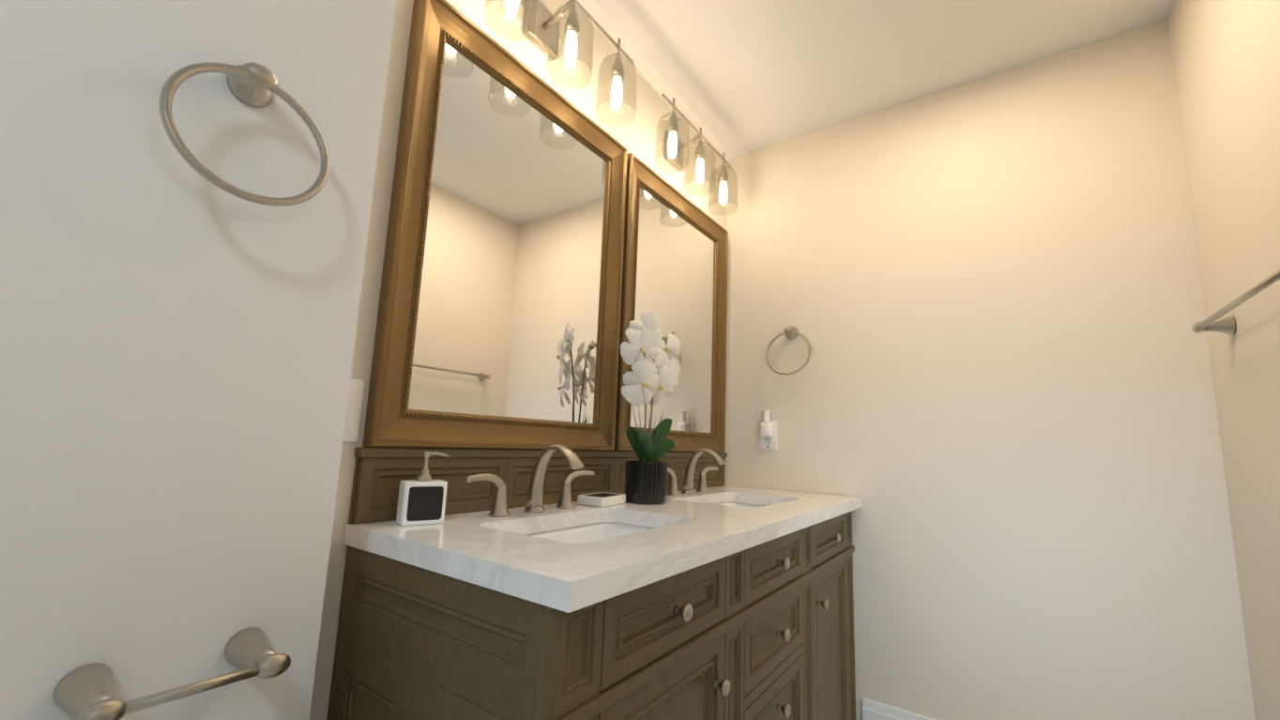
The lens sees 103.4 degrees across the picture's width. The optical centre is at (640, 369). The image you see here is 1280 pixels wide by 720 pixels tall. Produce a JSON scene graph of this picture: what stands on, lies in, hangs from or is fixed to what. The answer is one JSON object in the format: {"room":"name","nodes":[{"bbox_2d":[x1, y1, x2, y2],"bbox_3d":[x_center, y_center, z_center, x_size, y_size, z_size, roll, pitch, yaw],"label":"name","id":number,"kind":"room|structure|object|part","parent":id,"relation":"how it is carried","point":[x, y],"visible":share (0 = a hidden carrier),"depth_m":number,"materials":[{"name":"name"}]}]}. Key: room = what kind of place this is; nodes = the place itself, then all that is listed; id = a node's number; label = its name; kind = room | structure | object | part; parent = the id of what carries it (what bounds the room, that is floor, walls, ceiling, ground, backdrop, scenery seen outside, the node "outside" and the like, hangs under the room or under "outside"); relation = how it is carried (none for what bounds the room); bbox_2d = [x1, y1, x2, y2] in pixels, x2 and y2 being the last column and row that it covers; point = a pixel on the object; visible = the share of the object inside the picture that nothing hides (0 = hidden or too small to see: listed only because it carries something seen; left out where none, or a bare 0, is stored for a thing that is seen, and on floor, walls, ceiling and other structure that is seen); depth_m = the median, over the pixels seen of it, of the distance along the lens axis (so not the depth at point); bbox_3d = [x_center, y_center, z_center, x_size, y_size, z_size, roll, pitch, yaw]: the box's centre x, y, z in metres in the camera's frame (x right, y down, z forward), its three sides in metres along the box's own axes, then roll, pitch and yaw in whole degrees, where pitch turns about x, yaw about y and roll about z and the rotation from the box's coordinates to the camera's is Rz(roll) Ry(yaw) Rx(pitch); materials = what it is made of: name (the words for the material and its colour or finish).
{"room":"bathroom","nodes":[
{"label":"bathroom","id":0,"kind":"room"},
{"bbox_2d":[0,0,396,719],"bbox_3d":[-1.242,-0.224,-0.152,0.150,2.380,2.506,-4,-10,35],"label":"wall","id":1,"kind":"structure","parent":0,"point":[176,342],"depth_m":0.63,"materials":[{"name":"white paint"}]},
{"bbox_2d":[53,626,290,719],"bbox_3d":[-0.526,0.355,0.585,0.106,0.045,0.192,-4,-10,35],"label":"toilet paper holder","id":2,"kind":"object","parent":1,"relation":"attached to","point":[84,692],"visible":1,"depth_m":0.55,"materials":[{"name":"silver metal"}]},
{"bbox_2d":[159,61,329,206],"bbox_3d":[-0.525,-0.321,0.682,0.066,0.212,0.186,-4,-10,35],"label":"towel ring","id":3,"kind":"object","parent":1,"relation":"attached to","point":[253,84],"visible":1,"depth_m":0.68,"materials":[{"name":"silver metal"}]},
{"bbox_2d":[309,0,727,719],"bbox_3d":[-0.877,-0.102,0.588,0.120,2.380,4.390,-4,-10,35],"label":"wall","id":4,"kind":"structure","parent":0,"point":[638,135],"depth_m":1.21,"materials":[{"name":"beige paint"}]},
{"bbox_2d":[342,378,365,441],"bbox_3d":[-0.546,0.074,0.927,0.008,0.118,0.072,-4,-10,35],"label":"light switch","id":5,"kind":"object","parent":4,"relation":"attached to","point":[352,425],"visible":0.27,"depth_m":0.94,"materials":[{"name":"white plastic"}]},
{"bbox_2d":[362,0,627,450],"bbox_3d":[-0.282,-0.291,1.315,0.031,0.985,0.735,-4,-10,35],"label":"mirror","id":6,"kind":"object","parent":4,"relation":"attached to","point":[498,321],"visible":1,"depth_m":1.22,"materials":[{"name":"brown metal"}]},
{"label":"glass","id":7,"kind":"part","parent":6,"relation":"part of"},
{"bbox_2d":[348,446,727,524],"bbox_3d":[-0.082,0.321,1.547,0.024,0.138,1.536,-4,-10,35],"label":"backsplash","id":8,"kind":"structure","parent":4,"relation":"attached to","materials":[{"name":"brown wood"}]},
{"bbox_2d":[484,0,637,126],"bbox_3d":[-0.205,-0.887,1.347,0.182,0.244,0.530,-4,-10,35],"label":"sconce","id":9,"kind":"object","parent":4,"relation":"attached to","point":[541,30],"visible":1,"depth_m":1.37,"materials":[{"name":"clear glass"}]},
{"bbox_3d":[-0.292,-0.881,1.166,0.118,0.174,0.118,-4,-10,35],"label":"lamp shade","id":10,"kind":"part","parent":9,"relation":"part of","materials":[{"name":"clear glass"}]},
{"bbox_3d":[-0.293,-0.862,1.163,0.032,0.091,0.033,-4,-10,35],"label":"bulb","id":11,"kind":"part","parent":9,"relation":"part of","materials":[{"name":"white glass"}]},
{"bbox_3d":[-0.180,-0.854,1.323,0.118,0.174,0.118,-4,-10,35],"label":"lamp shade","id":12,"kind":"part","parent":9,"relation":"part of","materials":[{"name":"clear glass"}]},
{"bbox_3d":[-0.180,-0.835,1.320,0.032,0.091,0.033,-4,-10,35],"label":"bulb","id":13,"kind":"part","parent":9,"relation":"part of","materials":[{"name":"white glass"}]},
{"bbox_3d":[-0.067,-0.827,1.480,0.118,0.174,0.118,-4,-10,35],"label":"lamp shade","id":14,"kind":"part","parent":9,"relation":"part of","materials":[{"name":"clear glass"}]},
{"bbox_2d":[577,0,733,166],"bbox_3d":[-0.047,-1.091,1.720,0.034,0.037,1.642,-4,-10,35],"label":"crown molding","id":15,"kind":"structure","parent":4,"relation":"attached to","point":[652,76],"depth_m":1.83,"materials":[{"name":"white paint"}]},
{"bbox_2d":[613,152,728,452],"bbox_3d":[0.154,-0.186,1.922,0.031,0.985,0.735,-4,-10,35],"label":"mirror","id":16,"kind":"object","parent":4,"relation":"attached to","point":[675,266],"visible":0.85,"depth_m":1.93,"materials":[{"name":"brown metal"}]},
{"label":"glass","id":17,"kind":"part","parent":16,"relation":"part of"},
{"bbox_2d":[655,93,737,215],"bbox_3d":[0.199,-0.790,1.910,0.182,0.244,0.530,-4,-10,35],"label":"sconce","id":18,"kind":"object","parent":4,"relation":"attached to","point":[675,147],"visible":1,"depth_m":1.88,"materials":[{"name":"clear glass"}]},
{"bbox_3d":[0.112,-0.783,1.730,0.118,0.174,0.118,-4,-10,35],"label":"lamp shade","id":19,"kind":"part","parent":18,"relation":"part of","materials":[{"name":"clear glass"}]},
{"bbox_3d":[0.224,-0.756,1.886,0.118,0.174,0.118,-4,-10,35],"label":"lamp shade","id":20,"kind":"part","parent":18,"relation":"part of","materials":[{"name":"clear glass"}]},
{"bbox_3d":[0.337,-0.729,2.043,0.118,0.174,0.118,-4,-10,35],"label":"lamp shade","id":21,"kind":"part","parent":18,"relation":"part of","materials":[{"name":"clear glass"}]},
{"bbox_2d":[594,0,1173,156],"bbox_3d":[-0.182,-1.371,0.308,1.710,0.100,4.390,-4,-10,35],"label":"ceiling","id":22,"kind":"structure","parent":0,"point":[740,77],"depth_m":1.70,"materials":[{"name":"white paint"}]},
{"bbox_2d":[724,18,1255,719],"bbox_3d":[1.052,0.149,1.813,1.590,2.380,0.120,-4,-10,35],"label":"wall","id":23,"kind":"structure","parent":0,"point":[991,403],"depth_m":1.65,"materials":[{"name":"beige paint"}]},
{"bbox_2d":[759,410,777,449],"bbox_3d":[0.518,0.249,2.071,0.072,0.158,0.052,-4,-10,35],"label":"electrical outlet","id":24,"kind":"object","parent":23,"relation":"attached to","point":[768,430],"visible":1,"depth_m":2.07,"materials":[{"name":"white plastic"}]},
{"bbox_3d":[0.530,0.272,2.086,0.072,0.118,0.008,-4,-10,35],"label":"plate","id":25,"kind":"part","parent":24,"relation":"part of","materials":[{"name":"white plastic"}]},
{"bbox_2d":[765,325,811,374],"bbox_3d":[0.607,-0.078,2.054,0.186,0.212,0.066,-4,-10,35],"label":"towel ring","id":26,"kind":"object","parent":23,"relation":"attached to","point":[791,332],"visible":0.98,"depth_m":2.05,"materials":[{"name":"silver metal"}]},
{"bbox_2d":[861,697,936,719],"bbox_3d":[1.145,1.212,1.479,0.925,0.190,0.016,-4,-10,35],"label":"baseboard","id":27,"kind":"structure","parent":23,"relation":"attached to","point":[872,709],"depth_m":1.71,"materials":[{"name":"white paint"}]},
{"bbox_2d":[1167,0,1279,719],"bbox_3d":[0.385,-0.195,-0.377,0.120,2.380,4.270,-4,-10,35],"label":"wall","id":28,"kind":"structure","parent":0,"point":[1226,56],"depth_m":1.20,"materials":[{"name":"beige paint"}]},
{"bbox_2d":[1191,268,1279,335],"bbox_3d":[1.287,-0.143,1.062,0.068,0.048,0.568,-4,-10,35],"label":"towel rail","id":29,"kind":"object","parent":28,"relation":"attached to","point":[1226,325],"visible":1,"depth_m":1.17,"materials":[{"name":"silver metal"}]},
{"bbox_3d":[-0.275,1.082,-0.049,1.710,0.100,4.390,-4,-10,35],"label":"floor","id":30,"kind":"structure","parent":0,"visible":0},
{"bbox_2d":[326,502,862,719],"bbox_3d":[0.115,0.822,1.316,0.557,0.834,1.528,-4,-10,35],"label":"bathroom vanity","id":31,"kind":"object","parent":30,"relation":"on","point":[719,600],"depth_m":0.83,"materials":[{"name":"brown wood"}]},
{"bbox_2d":[344,484,861,600],"bbox_3d":[0.136,0.394,1.386,0.558,0.036,1.550,-4,-10,35],"label":"countertop","id":32,"kind":"structure","parent":31,"relation":"on","point":[475,541],"depth_m":0.88,"materials":[{"name":"white stone"}]},
{"bbox_2d":[396,451,449,525],"bbox_3d":[-0.416,0.226,0.976,0.082,0.135,0.052,8,-10,-36],"label":"soap dispenser","id":33,"kind":"object","parent":32,"relation":"on","point":[421,498],"visible":1,"depth_m":0.95,"materials":[{"name":"white ceramic"}]},
{"bbox_2d":[466,443,596,517],"bbox_3d":[-0.198,0.250,1.154,0.157,0.156,0.402,-4,-10,35],"label":"faucet","id":34,"kind":"object","parent":32,"relation":"on","point":[499,506],"visible":1,"depth_m":1.16,"materials":[{"name":"silver metal"}]},
{"bbox_3d":[-0.325,0.265,1.068,0.044,0.091,0.121,-4,-10,35],"label":"handle","id":35,"kind":"part","parent":34,"relation":"part of","materials":[{"name":"silver metal"}]},
{"bbox_3d":[-0.198,0.250,1.154,0.157,0.156,0.048,-4,-10,35],"label":"spout","id":36,"kind":"part","parent":34,"relation":"part of","materials":[{"name":"silver metal"}]},
{"bbox_3d":[-0.162,0.304,1.294,0.044,0.091,0.121,-4,-10,35],"label":"handle","id":37,"kind":"part","parent":34,"relation":"part of","materials":[{"name":"silver metal"}]},
{"bbox_2d":[514,514,671,544],"bbox_3d":[-0.094,0.420,1.050,0.330,0.154,0.480,-4,-10,35],"label":"sink","id":38,"kind":"object","parent":32,"relation":"in","point":[576,529],"depth_m":1.24,"materials":[{"name":"white ceramic"}]},
{"bbox_2d":[577,491,625,506],"bbox_3d":[-0.102,0.351,1.366,0.085,0.024,0.125,-2,-9,27],"label":"soap dish","id":39,"kind":"object","parent":32,"relation":"on","point":[601,499],"visible":1,"depth_m":1.32,"materials":[{"name":"white ceramic"}]},
{"bbox_2d":[620,311,680,504],"bbox_3d":[0.029,0.111,1.491,0.126,0.545,0.241,-4,-10,35],"label":"orchid","id":40,"kind":"object","parent":32,"relation":"on","point":[642,349],"visible":1,"depth_m":1.44,"materials":[{"name":"white plant"}]},
{"bbox_3d":[0.017,0.322,1.451,0.121,0.115,0.121,-4,-10,35],"label":"pot","id":41,"kind":"part","parent":40,"relation":"part of","materials":[{"name":"black ceramic"}]},
{"bbox_2d":[666,448,725,495],"bbox_3d":[0.214,0.349,1.728,0.157,0.156,0.402,-4,-10,35],"label":"faucet","id":42,"kind":"object","parent":32,"relation":"on","point":[688,484],"visible":0.9,"depth_m":1.74,"materials":[{"name":"silver metal"}]},
{"bbox_3d":[0.087,0.364,1.641,0.044,0.091,0.121,-4,-10,35],"label":"handle","id":43,"kind":"part","parent":42,"relation":"part of","materials":[{"name":"silver metal"}]},
{"bbox_3d":[0.249,0.404,1.868,0.044,0.091,0.121,-4,-10,35],"label":"handle","id":44,"kind":"part","parent":42,"relation":"part of","materials":[{"name":"silver metal"}]},
{"bbox_2d":[698,495,777,506],"bbox_3d":[0.317,0.519,1.624,0.330,0.154,0.480,-4,-10,35],"label":"sink","id":45,"kind":"object","parent":32,"relation":"in","point":[735,500],"depth_m":1.83,"materials":[{"name":"white ceramic"}]}
]}

